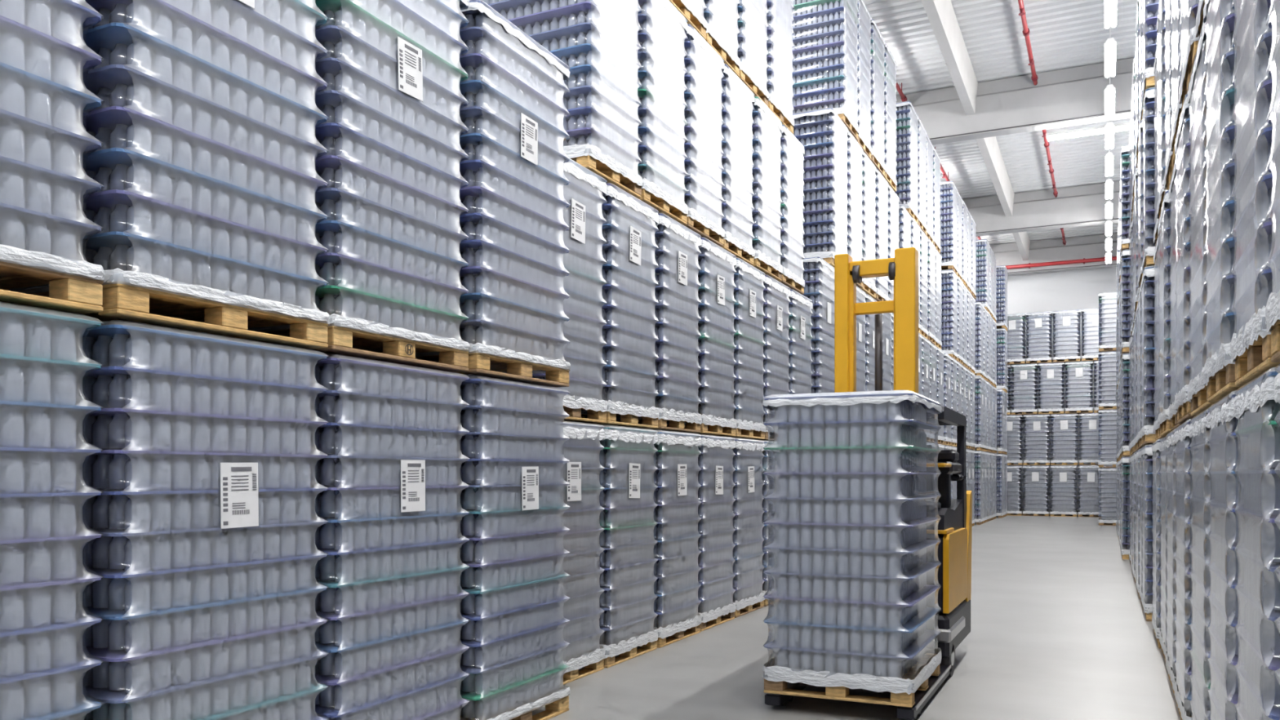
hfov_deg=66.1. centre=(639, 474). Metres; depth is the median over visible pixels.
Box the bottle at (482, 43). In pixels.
[475,36,489,59]
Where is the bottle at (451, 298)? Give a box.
[444,289,456,314]
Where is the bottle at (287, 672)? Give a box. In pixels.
[275,664,295,695]
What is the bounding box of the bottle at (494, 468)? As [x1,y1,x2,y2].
[486,461,498,484]
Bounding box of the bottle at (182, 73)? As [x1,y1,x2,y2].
[172,57,192,93]
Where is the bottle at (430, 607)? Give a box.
[422,602,436,627]
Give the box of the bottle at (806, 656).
[800,651,812,670]
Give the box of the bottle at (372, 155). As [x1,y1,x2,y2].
[364,145,378,172]
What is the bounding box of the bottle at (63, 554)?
[48,539,75,579]
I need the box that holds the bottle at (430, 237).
[423,227,435,253]
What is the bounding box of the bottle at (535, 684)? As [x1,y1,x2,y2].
[528,680,538,701]
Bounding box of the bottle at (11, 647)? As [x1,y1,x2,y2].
[0,635,24,677]
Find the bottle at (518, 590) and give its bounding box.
[511,586,523,608]
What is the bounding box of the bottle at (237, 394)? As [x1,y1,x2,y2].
[227,382,246,416]
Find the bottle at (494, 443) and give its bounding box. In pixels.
[487,435,498,458]
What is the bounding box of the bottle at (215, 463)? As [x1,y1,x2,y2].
[208,455,226,488]
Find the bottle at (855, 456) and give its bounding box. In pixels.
[849,448,862,471]
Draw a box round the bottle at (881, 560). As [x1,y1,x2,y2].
[875,552,887,576]
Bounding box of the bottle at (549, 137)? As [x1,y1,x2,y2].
[545,128,553,149]
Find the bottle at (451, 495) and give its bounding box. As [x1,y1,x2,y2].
[444,488,457,512]
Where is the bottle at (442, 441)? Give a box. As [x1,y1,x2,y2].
[434,432,447,457]
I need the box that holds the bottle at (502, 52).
[497,48,506,71]
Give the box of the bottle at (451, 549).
[444,542,457,567]
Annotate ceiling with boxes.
[862,0,1137,244]
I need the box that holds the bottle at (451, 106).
[445,97,456,122]
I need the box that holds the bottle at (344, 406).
[334,395,353,423]
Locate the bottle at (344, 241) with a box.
[334,228,353,257]
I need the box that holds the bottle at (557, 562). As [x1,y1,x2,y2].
[550,555,560,576]
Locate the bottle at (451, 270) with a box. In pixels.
[444,262,456,287]
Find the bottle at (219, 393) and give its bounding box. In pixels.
[208,381,228,414]
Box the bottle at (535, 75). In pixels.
[530,71,538,92]
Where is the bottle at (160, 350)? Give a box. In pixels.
[149,335,171,371]
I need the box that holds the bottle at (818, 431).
[813,423,824,447]
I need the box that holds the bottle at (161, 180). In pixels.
[151,167,172,204]
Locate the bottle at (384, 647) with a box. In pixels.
[375,641,391,667]
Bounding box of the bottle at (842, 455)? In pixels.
[837,448,848,471]
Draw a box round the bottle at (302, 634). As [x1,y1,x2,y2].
[292,626,310,657]
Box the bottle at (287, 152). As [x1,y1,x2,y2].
[280,139,295,170]
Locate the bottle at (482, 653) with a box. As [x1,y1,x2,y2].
[475,645,489,668]
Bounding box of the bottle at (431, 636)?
[422,631,436,655]
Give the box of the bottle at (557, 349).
[550,342,560,359]
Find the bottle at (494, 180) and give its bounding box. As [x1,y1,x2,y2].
[488,172,498,194]
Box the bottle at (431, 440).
[423,431,436,457]
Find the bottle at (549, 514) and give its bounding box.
[542,509,553,530]
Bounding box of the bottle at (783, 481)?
[777,474,788,497]
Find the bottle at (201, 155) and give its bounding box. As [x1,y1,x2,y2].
[191,142,211,177]
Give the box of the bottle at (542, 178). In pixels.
[537,172,546,192]
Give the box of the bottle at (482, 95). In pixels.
[475,88,489,111]
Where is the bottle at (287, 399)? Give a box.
[278,388,295,419]
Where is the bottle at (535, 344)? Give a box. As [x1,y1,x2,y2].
[528,336,538,355]
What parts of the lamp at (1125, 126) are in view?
batten lamp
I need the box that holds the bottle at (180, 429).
[169,416,191,451]
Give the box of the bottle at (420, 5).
[414,0,425,18]
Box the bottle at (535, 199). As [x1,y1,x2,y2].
[529,191,538,213]
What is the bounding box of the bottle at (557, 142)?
[552,133,560,153]
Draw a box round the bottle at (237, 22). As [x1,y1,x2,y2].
[229,9,247,43]
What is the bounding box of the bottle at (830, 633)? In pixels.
[825,627,836,650]
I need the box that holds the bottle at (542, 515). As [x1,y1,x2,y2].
[535,510,546,531]
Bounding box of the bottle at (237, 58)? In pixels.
[229,46,247,79]
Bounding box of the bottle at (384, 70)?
[377,59,391,86]
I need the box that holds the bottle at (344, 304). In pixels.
[334,292,353,317]
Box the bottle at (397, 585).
[387,578,403,604]
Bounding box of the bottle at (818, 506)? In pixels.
[813,499,824,522]
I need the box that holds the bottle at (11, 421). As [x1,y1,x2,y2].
[0,405,24,447]
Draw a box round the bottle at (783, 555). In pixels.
[777,549,788,572]
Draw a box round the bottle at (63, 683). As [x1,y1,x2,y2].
[48,671,75,711]
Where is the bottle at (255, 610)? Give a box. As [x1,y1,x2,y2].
[243,600,263,632]
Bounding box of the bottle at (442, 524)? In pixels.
[433,515,447,541]
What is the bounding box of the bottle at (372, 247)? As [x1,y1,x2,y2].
[364,236,378,264]
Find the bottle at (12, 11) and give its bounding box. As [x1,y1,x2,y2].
[0,0,25,25]
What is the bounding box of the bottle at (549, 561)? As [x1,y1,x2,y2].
[542,556,553,577]
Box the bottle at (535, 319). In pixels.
[528,312,538,333]
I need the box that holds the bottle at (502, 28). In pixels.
[497,23,506,45]
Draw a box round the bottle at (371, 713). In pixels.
[362,706,378,719]
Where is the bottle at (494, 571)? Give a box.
[485,564,498,587]
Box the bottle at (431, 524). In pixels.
[422,516,436,542]
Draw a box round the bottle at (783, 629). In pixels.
[777,624,788,646]
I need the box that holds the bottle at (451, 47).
[445,43,456,66]
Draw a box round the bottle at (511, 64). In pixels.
[506,54,515,76]
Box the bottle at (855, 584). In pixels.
[849,577,862,600]
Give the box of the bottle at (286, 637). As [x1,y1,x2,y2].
[276,630,295,660]
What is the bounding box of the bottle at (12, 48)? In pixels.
[0,27,25,71]
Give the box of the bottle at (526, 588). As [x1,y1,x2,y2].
[520,584,531,606]
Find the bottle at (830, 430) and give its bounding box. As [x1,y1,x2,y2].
[825,423,836,446]
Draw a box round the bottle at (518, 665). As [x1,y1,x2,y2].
[511,661,523,682]
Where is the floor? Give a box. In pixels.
[531,513,1181,719]
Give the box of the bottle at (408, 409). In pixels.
[401,400,414,427]
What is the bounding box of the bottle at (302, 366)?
[294,355,310,386]
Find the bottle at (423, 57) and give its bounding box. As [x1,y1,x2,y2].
[422,56,425,76]
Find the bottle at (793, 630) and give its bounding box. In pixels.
[788,625,799,647]
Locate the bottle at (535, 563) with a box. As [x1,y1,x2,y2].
[527,559,538,580]
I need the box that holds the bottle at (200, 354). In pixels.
[190,341,210,375]
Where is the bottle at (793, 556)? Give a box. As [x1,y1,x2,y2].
[788,549,799,572]
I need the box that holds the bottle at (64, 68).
[51,49,76,89]
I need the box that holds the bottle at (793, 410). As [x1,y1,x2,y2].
[788,404,799,422]
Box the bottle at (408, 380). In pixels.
[401,372,414,398]
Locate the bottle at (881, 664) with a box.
[875,657,887,676]
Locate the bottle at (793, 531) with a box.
[788,524,799,547]
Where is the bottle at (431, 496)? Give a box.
[425,488,436,514]
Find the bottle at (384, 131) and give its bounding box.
[377,120,391,146]
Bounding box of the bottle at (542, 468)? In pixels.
[535,462,546,484]
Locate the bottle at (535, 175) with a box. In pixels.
[529,168,538,188]
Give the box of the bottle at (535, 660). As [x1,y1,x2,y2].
[528,656,538,676]
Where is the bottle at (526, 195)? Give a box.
[521,188,531,209]
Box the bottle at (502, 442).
[495,435,506,458]
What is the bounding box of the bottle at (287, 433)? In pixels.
[276,422,295,453]
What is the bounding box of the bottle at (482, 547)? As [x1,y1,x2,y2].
[475,539,489,563]
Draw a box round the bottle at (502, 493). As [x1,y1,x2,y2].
[495,486,506,510]
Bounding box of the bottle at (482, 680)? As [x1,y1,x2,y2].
[475,671,489,694]
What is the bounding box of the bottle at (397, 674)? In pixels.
[386,668,403,694]
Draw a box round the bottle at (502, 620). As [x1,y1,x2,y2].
[494,614,506,637]
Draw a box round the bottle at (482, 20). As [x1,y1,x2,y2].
[475,11,489,33]
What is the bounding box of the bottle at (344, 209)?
[334,196,353,225]
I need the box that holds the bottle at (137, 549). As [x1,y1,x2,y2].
[124,535,150,572]
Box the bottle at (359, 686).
[349,678,366,706]
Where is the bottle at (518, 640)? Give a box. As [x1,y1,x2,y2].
[511,635,523,657]
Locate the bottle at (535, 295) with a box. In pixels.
[528,288,538,309]
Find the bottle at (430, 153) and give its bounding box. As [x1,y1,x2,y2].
[424,142,435,168]
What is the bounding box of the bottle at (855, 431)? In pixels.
[849,422,862,446]
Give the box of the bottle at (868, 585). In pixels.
[862,577,874,601]
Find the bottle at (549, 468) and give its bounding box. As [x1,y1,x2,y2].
[542,462,553,483]
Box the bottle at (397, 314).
[390,304,403,328]
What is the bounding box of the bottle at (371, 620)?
[362,613,378,640]
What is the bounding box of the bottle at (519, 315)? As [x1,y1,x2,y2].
[512,307,523,329]
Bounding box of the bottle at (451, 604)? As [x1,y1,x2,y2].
[443,598,457,622]
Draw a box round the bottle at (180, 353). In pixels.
[169,337,191,373]
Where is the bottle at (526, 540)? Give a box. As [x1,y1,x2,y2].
[520,535,531,557]
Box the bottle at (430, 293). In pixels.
[423,284,435,309]
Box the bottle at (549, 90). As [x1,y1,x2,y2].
[545,82,553,102]
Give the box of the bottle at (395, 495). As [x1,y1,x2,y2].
[388,488,403,515]
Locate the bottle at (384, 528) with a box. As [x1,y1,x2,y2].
[376,519,391,546]
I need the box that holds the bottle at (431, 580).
[422,573,436,599]
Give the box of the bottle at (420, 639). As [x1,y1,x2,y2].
[410,633,426,658]
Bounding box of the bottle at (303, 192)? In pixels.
[295,179,311,210]
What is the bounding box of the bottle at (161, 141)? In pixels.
[151,127,172,164]
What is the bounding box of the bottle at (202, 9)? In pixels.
[192,0,211,25]
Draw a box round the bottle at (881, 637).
[875,631,887,654]
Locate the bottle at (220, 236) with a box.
[210,223,229,257]
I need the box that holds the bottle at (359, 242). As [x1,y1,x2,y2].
[352,232,366,261]
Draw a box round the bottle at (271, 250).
[263,238,279,270]
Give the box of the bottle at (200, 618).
[188,608,210,642]
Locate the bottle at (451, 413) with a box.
[444,405,457,430]
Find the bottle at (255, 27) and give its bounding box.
[247,19,263,51]
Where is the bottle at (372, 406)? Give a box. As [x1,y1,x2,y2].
[364,397,378,425]
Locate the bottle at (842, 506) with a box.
[837,499,848,523]
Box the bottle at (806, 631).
[800,626,812,648]
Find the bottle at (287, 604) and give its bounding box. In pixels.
[276,595,295,626]
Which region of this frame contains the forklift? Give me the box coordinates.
[764,247,972,719]
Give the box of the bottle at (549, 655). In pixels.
[543,651,553,671]
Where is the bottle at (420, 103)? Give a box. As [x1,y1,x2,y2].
[414,85,425,105]
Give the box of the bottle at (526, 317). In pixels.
[520,310,531,332]
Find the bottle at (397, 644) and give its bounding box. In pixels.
[386,638,403,664]
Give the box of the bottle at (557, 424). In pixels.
[550,416,560,437]
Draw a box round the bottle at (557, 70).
[552,64,560,84]
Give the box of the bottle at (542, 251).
[536,243,546,264]
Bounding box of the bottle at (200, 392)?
[190,378,210,413]
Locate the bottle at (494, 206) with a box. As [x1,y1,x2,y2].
[488,197,498,220]
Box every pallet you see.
[0,0,105,313]
[0,301,104,719]
[10,0,329,349]
[245,0,470,372]
[362,0,570,387]
[443,375,570,719]
[466,153,608,422]
[480,0,642,198]
[557,419,604,684]
[560,182,659,428]
[582,424,657,667]
[585,212,702,432]
[635,0,688,225]
[635,236,736,435]
[642,429,701,648]
[660,257,765,439]
[668,0,706,39]
[681,23,724,246]
[688,433,736,631]
[702,0,740,76]
[719,63,755,265]
[723,437,764,617]
[725,274,791,441]
[735,0,769,106]
[750,96,782,280]
[753,440,788,606]
[758,288,813,439]
[762,390,942,706]
[764,0,794,133]
[777,124,804,294]
[791,0,858,140]
[792,107,848,267]
[800,256,834,393]
[845,131,863,288]
[856,0,871,159]
[856,285,866,391]
[860,151,876,297]
[862,293,878,391]
[869,18,885,176]
[873,168,888,301]
[876,312,892,391]
[883,44,897,191]
[886,185,899,313]
[889,312,893,390]
[894,101,918,223]
[897,204,911,248]
[909,217,920,333]
[916,118,927,234]
[918,229,928,338]
[918,333,922,395]
[920,335,930,441]
[924,134,933,243]
[926,238,936,344]
[927,342,937,443]
[928,442,936,495]
[932,147,941,253]
[933,248,942,349]
[934,346,944,444]
[934,444,944,493]
[938,181,957,275]
[939,269,957,360]
[942,352,951,445]
[943,444,951,497]
[949,357,957,446]
[950,445,956,498]
[955,361,962,447]
[956,191,962,280]
[956,276,963,364]
[961,200,968,288]
[961,365,966,448]
[962,284,967,368]
[965,368,971,448]
[966,288,972,371]
[966,448,971,490]
[967,208,972,293]
[969,372,975,449]
[970,449,974,526]
[970,450,983,524]
[971,217,976,299]
[971,295,975,374]
[973,381,991,452]
[973,384,993,453]
[974,302,983,377]
[974,375,984,450]
[974,378,987,451]
[975,239,990,312]
[980,451,986,523]
[983,306,987,381]
[983,452,990,521]
[986,311,991,383]
[989,246,993,318]
[990,316,993,385]
[990,452,994,520]
[990,453,996,519]
[992,253,996,321]
[992,320,996,387]
[993,386,997,453]
[993,453,1004,518]
[995,265,1008,331]
[995,328,1007,392]
[996,388,1004,453]
[996,391,1007,454]
[996,414,1023,465]
[1001,454,1007,516]
[1004,465,1022,515]
[1006,364,1011,415]
[1007,313,1026,365]
[1010,363,1039,415]
[1022,413,1051,465]
[1022,465,1050,515]
[1026,311,1053,364]
[1037,362,1065,415]
[1049,465,1077,516]
[1050,413,1079,465]
[1052,309,1081,364]
[1064,360,1093,414]
[1077,465,1106,517]
[1078,413,1106,465]
[1080,308,1098,363]
[1093,360,1107,413]
[1097,292,1116,351]
[1097,351,1116,409]
[1097,409,1116,467]
[1097,467,1115,525]
[1115,268,1116,331]
[1115,327,1117,390]
[1115,334,1116,395]
[1115,395,1116,459]
[1115,466,1116,524]
[1116,248,1118,316]
[1116,253,1117,311]
[1116,316,1118,387]
[1116,390,1119,461]
[1116,461,1118,532]
[1116,466,1118,527]
[1117,226,1119,304]
[1117,382,1119,460]
[1117,390,1119,461]
[1117,462,1119,538]
[1118,191,1120,283]
[1118,208,1119,291]
[1118,220,1119,294]
[1118,293,1119,373]
[1118,308,1119,380]
[1118,461,1120,537]
[1119,284,1121,368]
[1119,370,1120,458]
[1119,459,1125,546]
[1119,464,1124,537]
[1120,146,1130,254]
[1120,170,1121,265]
[1120,248,1129,356]
[1120,362,1123,457]
[1120,367,1121,457]
[1120,456,1134,559]
[1120,462,1127,546]
[1121,352,1129,456]
[1128,126,1131,239]
[1128,240,1131,342]
[1128,337,1133,454]
[1128,351,1131,455]
[1128,455,1135,564]
[1129,111,1133,226]
[1129,221,1133,337]
[1130,93,1133,215]
[1130,329,1134,453]
[1130,453,1135,575]
[1130,456,1133,561]
[1132,57,1136,202]
[1132,210,1133,329]
[1132,452,1135,582]
[1133,168,1137,312]
[1133,196,1136,321]
[1133,312,1138,450]
[1133,323,1137,452]
[1134,40,1137,178]
[1134,452,1139,581]
[1135,0,1141,164]
[1135,448,1142,599]
[1136,304,1142,448]
[1137,120,1144,288]
[1137,156,1140,300]
[1137,284,1145,447]
[1138,0,1144,134]
[1138,447,1152,608]
[1140,265,1155,444]
[1142,0,1159,107]
[1142,87,1156,272]
[1142,444,1159,621]
[1151,438,1173,648]
[1153,39,1159,243]
[1153,235,1164,440]
[1156,0,1167,222]
[1157,189,1171,436]
[1159,435,1175,661]
[1164,0,1173,191]
[1165,428,1190,703]
[1168,155,1182,431]
[1169,0,1184,164]
[1173,418,1208,719]
[1174,93,1195,423]
[1178,0,1202,106]
[1187,22,1214,415]
[1189,408,1236,719]
[1195,0,1204,37]
[1203,0,1241,402]
[1206,390,1273,719]
[1230,0,1279,386]
[1233,366,1279,719]
[1265,0,1279,362]
[1274,363,1279,685]
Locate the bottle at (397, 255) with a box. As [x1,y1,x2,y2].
[390,244,403,271]
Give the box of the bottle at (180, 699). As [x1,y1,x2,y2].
[168,688,191,719]
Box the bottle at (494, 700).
[486,694,498,717]
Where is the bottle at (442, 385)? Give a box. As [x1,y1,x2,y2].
[434,377,447,401]
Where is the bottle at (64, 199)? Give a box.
[51,180,76,221]
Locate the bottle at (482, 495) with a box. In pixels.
[475,487,489,511]
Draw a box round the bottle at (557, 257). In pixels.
[551,248,560,269]
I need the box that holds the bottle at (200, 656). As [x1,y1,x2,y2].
[188,646,210,680]
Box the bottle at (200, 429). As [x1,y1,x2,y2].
[189,417,210,451]
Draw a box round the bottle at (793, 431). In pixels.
[788,424,799,447]
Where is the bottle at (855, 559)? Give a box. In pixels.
[849,551,862,575]
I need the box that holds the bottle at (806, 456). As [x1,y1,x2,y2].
[800,448,812,471]
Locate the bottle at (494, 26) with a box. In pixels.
[488,17,498,39]
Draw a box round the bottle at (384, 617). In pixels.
[375,610,391,637]
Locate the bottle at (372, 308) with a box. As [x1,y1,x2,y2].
[364,298,378,322]
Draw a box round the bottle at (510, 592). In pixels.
[503,587,515,609]
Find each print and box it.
[222,466,256,524]
[399,44,421,88]
[402,463,424,509]
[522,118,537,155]
[523,469,537,507]
[568,464,580,499]
[572,203,585,235]
[629,465,639,496]
[630,229,640,258]
[678,466,686,493]
[679,253,687,280]
[715,467,723,493]
[717,276,724,302]
[748,467,754,491]
[750,292,755,314]
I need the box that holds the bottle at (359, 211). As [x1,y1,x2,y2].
[352,201,366,230]
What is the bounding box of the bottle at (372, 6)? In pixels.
[366,0,378,18]
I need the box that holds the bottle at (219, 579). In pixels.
[208,567,228,601]
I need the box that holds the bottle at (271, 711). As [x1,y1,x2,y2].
[259,703,279,719]
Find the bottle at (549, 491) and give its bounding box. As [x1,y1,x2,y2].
[542,485,553,506]
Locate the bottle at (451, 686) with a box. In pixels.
[443,681,457,705]
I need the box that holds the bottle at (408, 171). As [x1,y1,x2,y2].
[401,160,414,186]
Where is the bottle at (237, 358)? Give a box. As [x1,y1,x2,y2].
[227,346,246,379]
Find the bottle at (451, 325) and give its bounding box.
[444,317,456,338]
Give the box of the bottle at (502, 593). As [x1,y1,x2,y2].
[494,589,506,612]
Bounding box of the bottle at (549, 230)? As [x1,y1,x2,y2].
[543,222,553,243]
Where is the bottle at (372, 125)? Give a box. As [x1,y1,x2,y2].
[365,114,378,142]
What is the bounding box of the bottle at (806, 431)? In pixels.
[800,424,812,447]
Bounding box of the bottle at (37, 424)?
[23,407,51,448]
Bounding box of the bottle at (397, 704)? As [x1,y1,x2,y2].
[387,697,403,719]
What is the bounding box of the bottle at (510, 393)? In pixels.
[504,386,515,408]
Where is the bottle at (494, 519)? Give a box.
[486,512,498,536]
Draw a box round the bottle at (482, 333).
[475,324,489,345]
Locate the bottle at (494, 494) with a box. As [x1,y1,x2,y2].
[486,487,498,510]
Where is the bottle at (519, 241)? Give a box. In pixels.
[513,233,523,255]
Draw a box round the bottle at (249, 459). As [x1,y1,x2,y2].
[244,456,263,488]
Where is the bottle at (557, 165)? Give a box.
[551,156,560,177]
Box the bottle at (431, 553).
[422,545,436,570]
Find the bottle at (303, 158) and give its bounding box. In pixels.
[295,146,311,176]
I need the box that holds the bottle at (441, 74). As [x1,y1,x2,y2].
[435,64,446,88]
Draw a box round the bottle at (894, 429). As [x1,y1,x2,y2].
[888,422,900,446]
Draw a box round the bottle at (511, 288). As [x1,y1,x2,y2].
[504,280,515,302]
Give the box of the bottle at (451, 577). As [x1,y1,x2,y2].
[444,570,457,595]
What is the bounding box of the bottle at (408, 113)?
[401,102,414,128]
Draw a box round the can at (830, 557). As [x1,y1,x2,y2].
[825,551,836,573]
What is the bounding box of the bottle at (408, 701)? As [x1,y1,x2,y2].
[399,694,414,719]
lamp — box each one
[1046,114,1130,149]
[1104,0,1116,28]
[1104,24,1115,77]
[1105,26,1115,117]
[1105,121,1112,199]
[1105,152,1113,176]
[1105,196,1112,218]
[1105,216,1111,235]
[1105,236,1111,250]
[1105,250,1111,263]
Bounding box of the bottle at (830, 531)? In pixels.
[825,525,836,548]
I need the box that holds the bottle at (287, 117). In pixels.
[280,105,295,136]
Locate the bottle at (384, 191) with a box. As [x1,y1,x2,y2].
[377,180,391,207]
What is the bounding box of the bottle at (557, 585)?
[550,578,560,599]
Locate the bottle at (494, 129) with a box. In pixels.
[488,120,498,142]
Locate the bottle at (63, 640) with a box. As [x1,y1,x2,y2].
[48,627,75,666]
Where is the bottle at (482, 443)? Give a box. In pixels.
[475,435,489,458]
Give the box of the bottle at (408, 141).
[401,132,414,158]
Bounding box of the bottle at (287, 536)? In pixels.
[277,525,295,556]
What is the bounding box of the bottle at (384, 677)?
[374,671,391,697]
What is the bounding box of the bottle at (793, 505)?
[788,499,799,522]
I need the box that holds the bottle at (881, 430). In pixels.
[875,422,887,446]
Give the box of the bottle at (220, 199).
[210,186,229,220]
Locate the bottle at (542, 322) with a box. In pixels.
[536,314,546,335]
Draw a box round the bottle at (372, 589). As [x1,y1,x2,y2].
[362,582,378,609]
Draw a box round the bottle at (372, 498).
[364,489,378,517]
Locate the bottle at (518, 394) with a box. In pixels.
[512,387,523,409]
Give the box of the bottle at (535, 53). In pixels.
[531,48,538,68]
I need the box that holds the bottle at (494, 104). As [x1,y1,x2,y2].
[488,94,498,116]
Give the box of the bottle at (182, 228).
[171,213,192,248]
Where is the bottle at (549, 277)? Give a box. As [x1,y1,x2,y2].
[543,269,553,290]
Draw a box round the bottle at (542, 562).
[535,557,546,578]
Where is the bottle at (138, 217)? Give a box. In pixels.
[125,200,151,238]
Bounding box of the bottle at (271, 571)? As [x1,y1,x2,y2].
[260,562,279,594]
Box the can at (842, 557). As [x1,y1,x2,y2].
[837,551,848,574]
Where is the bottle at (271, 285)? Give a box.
[263,273,279,301]
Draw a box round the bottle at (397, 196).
[390,185,403,212]
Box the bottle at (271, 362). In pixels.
[262,351,279,383]
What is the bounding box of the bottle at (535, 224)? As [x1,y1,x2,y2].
[528,216,538,237]
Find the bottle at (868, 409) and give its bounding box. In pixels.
[862,403,874,420]
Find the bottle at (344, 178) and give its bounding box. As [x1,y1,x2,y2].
[334,164,353,193]
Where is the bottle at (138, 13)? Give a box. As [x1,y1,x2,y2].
[125,0,151,35]
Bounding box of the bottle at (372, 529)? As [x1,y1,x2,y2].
[363,520,378,548]
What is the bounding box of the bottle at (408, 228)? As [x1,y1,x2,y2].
[401,219,414,245]
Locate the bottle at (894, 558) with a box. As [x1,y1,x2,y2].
[888,552,900,577]
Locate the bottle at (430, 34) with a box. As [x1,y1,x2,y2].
[424,29,435,54]
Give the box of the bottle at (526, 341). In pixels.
[520,334,531,354]
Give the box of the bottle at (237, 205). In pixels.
[229,192,247,225]
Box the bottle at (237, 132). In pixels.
[229,119,247,152]
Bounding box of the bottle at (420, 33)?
[413,22,425,48]
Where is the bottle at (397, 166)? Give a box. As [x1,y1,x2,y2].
[390,155,403,182]
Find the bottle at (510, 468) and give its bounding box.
[504,462,515,484]
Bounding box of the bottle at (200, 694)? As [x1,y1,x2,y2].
[187,684,210,718]
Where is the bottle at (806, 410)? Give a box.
[800,404,812,422]
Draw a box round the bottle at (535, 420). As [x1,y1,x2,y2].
[528,413,538,435]
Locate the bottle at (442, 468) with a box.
[434,460,447,485]
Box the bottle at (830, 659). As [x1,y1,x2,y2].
[825,653,836,672]
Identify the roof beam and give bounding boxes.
[894,57,1133,145]
[962,181,1120,236]
[989,233,1117,275]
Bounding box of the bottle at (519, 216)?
[513,208,523,231]
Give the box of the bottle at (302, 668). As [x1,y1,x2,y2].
[291,661,310,691]
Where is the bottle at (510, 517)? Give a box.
[503,511,515,534]
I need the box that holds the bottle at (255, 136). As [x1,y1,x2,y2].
[247,126,263,159]
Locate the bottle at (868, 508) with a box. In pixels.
[862,500,874,524]
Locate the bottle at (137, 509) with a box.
[124,494,150,531]
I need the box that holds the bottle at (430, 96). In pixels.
[424,86,435,111]
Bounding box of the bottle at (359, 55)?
[352,45,366,73]
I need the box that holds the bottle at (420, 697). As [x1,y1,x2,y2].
[411,691,426,715]
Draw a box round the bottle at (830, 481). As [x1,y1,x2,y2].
[825,474,836,497]
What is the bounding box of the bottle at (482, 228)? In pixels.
[475,219,489,243]
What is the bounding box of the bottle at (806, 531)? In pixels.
[800,524,812,547]
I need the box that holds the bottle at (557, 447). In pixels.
[550,439,560,460]
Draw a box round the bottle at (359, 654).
[349,647,366,675]
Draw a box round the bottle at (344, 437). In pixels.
[334,426,353,455]
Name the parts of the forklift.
support leg, mast post, mast rail, mast rail, mast post, support leg, backrest, wear rail, control lever, console stem, guard rail, panel, armrest, guard post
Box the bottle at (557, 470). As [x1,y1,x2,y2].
[550,462,560,483]
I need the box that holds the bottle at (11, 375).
[0,360,24,401]
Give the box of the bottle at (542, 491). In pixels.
[538,485,546,507]
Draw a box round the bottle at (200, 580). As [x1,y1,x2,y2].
[188,569,210,604]
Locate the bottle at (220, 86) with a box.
[211,75,229,108]
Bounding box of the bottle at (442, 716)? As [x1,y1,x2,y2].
[433,712,447,719]
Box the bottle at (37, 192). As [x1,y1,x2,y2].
[24,173,51,214]
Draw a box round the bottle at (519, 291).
[512,283,523,305]
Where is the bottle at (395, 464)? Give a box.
[388,459,400,486]
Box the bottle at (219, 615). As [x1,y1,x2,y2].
[207,604,228,639]
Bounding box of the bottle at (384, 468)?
[376,458,391,486]
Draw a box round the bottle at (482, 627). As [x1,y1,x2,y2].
[475,619,489,642]
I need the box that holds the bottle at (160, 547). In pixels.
[147,533,171,569]
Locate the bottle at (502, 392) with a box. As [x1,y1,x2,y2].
[496,385,506,408]
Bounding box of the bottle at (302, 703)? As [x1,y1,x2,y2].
[291,694,310,719]
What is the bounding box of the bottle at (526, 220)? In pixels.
[521,212,531,234]
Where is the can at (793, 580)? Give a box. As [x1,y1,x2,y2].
[788,574,799,597]
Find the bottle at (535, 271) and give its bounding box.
[528,264,538,285]
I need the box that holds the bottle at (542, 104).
[537,100,546,120]
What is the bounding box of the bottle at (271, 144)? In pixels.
[263,133,279,164]
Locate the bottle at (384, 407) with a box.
[377,398,391,426]
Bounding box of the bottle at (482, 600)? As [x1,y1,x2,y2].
[475,592,489,615]
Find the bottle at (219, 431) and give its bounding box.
[207,418,228,452]
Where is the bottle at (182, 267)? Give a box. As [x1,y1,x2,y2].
[171,251,192,284]
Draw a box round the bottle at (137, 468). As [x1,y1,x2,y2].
[124,453,150,490]
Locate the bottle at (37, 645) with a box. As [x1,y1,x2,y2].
[22,631,51,671]
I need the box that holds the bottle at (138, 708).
[124,698,150,719]
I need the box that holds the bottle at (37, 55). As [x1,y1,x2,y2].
[25,39,51,80]
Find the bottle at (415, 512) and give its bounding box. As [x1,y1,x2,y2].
[414,495,426,514]
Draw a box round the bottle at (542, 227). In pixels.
[536,219,546,239]
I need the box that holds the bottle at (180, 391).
[169,377,191,412]
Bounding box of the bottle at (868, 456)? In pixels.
[862,448,874,471]
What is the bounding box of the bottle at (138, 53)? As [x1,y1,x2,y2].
[125,38,151,75]
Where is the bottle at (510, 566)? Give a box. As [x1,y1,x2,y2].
[503,562,515,584]
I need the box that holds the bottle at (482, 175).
[475,167,489,190]
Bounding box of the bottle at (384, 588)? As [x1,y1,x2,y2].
[375,580,391,607]
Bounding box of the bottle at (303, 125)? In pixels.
[295,112,311,142]
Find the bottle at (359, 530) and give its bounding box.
[350,520,366,549]
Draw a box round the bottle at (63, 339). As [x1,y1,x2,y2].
[49,321,75,361]
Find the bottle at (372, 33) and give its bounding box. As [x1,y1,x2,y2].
[365,22,378,49]
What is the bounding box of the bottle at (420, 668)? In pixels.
[410,662,426,687]
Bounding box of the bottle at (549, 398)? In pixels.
[542,391,553,413]
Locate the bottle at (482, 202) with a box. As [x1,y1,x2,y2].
[475,193,489,216]
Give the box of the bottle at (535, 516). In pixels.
[528,510,538,532]
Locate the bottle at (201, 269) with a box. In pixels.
[191,256,211,288]
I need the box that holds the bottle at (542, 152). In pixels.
[537,148,546,168]
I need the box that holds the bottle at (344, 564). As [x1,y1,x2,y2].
[334,554,353,582]
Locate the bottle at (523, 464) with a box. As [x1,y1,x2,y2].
[520,462,530,466]

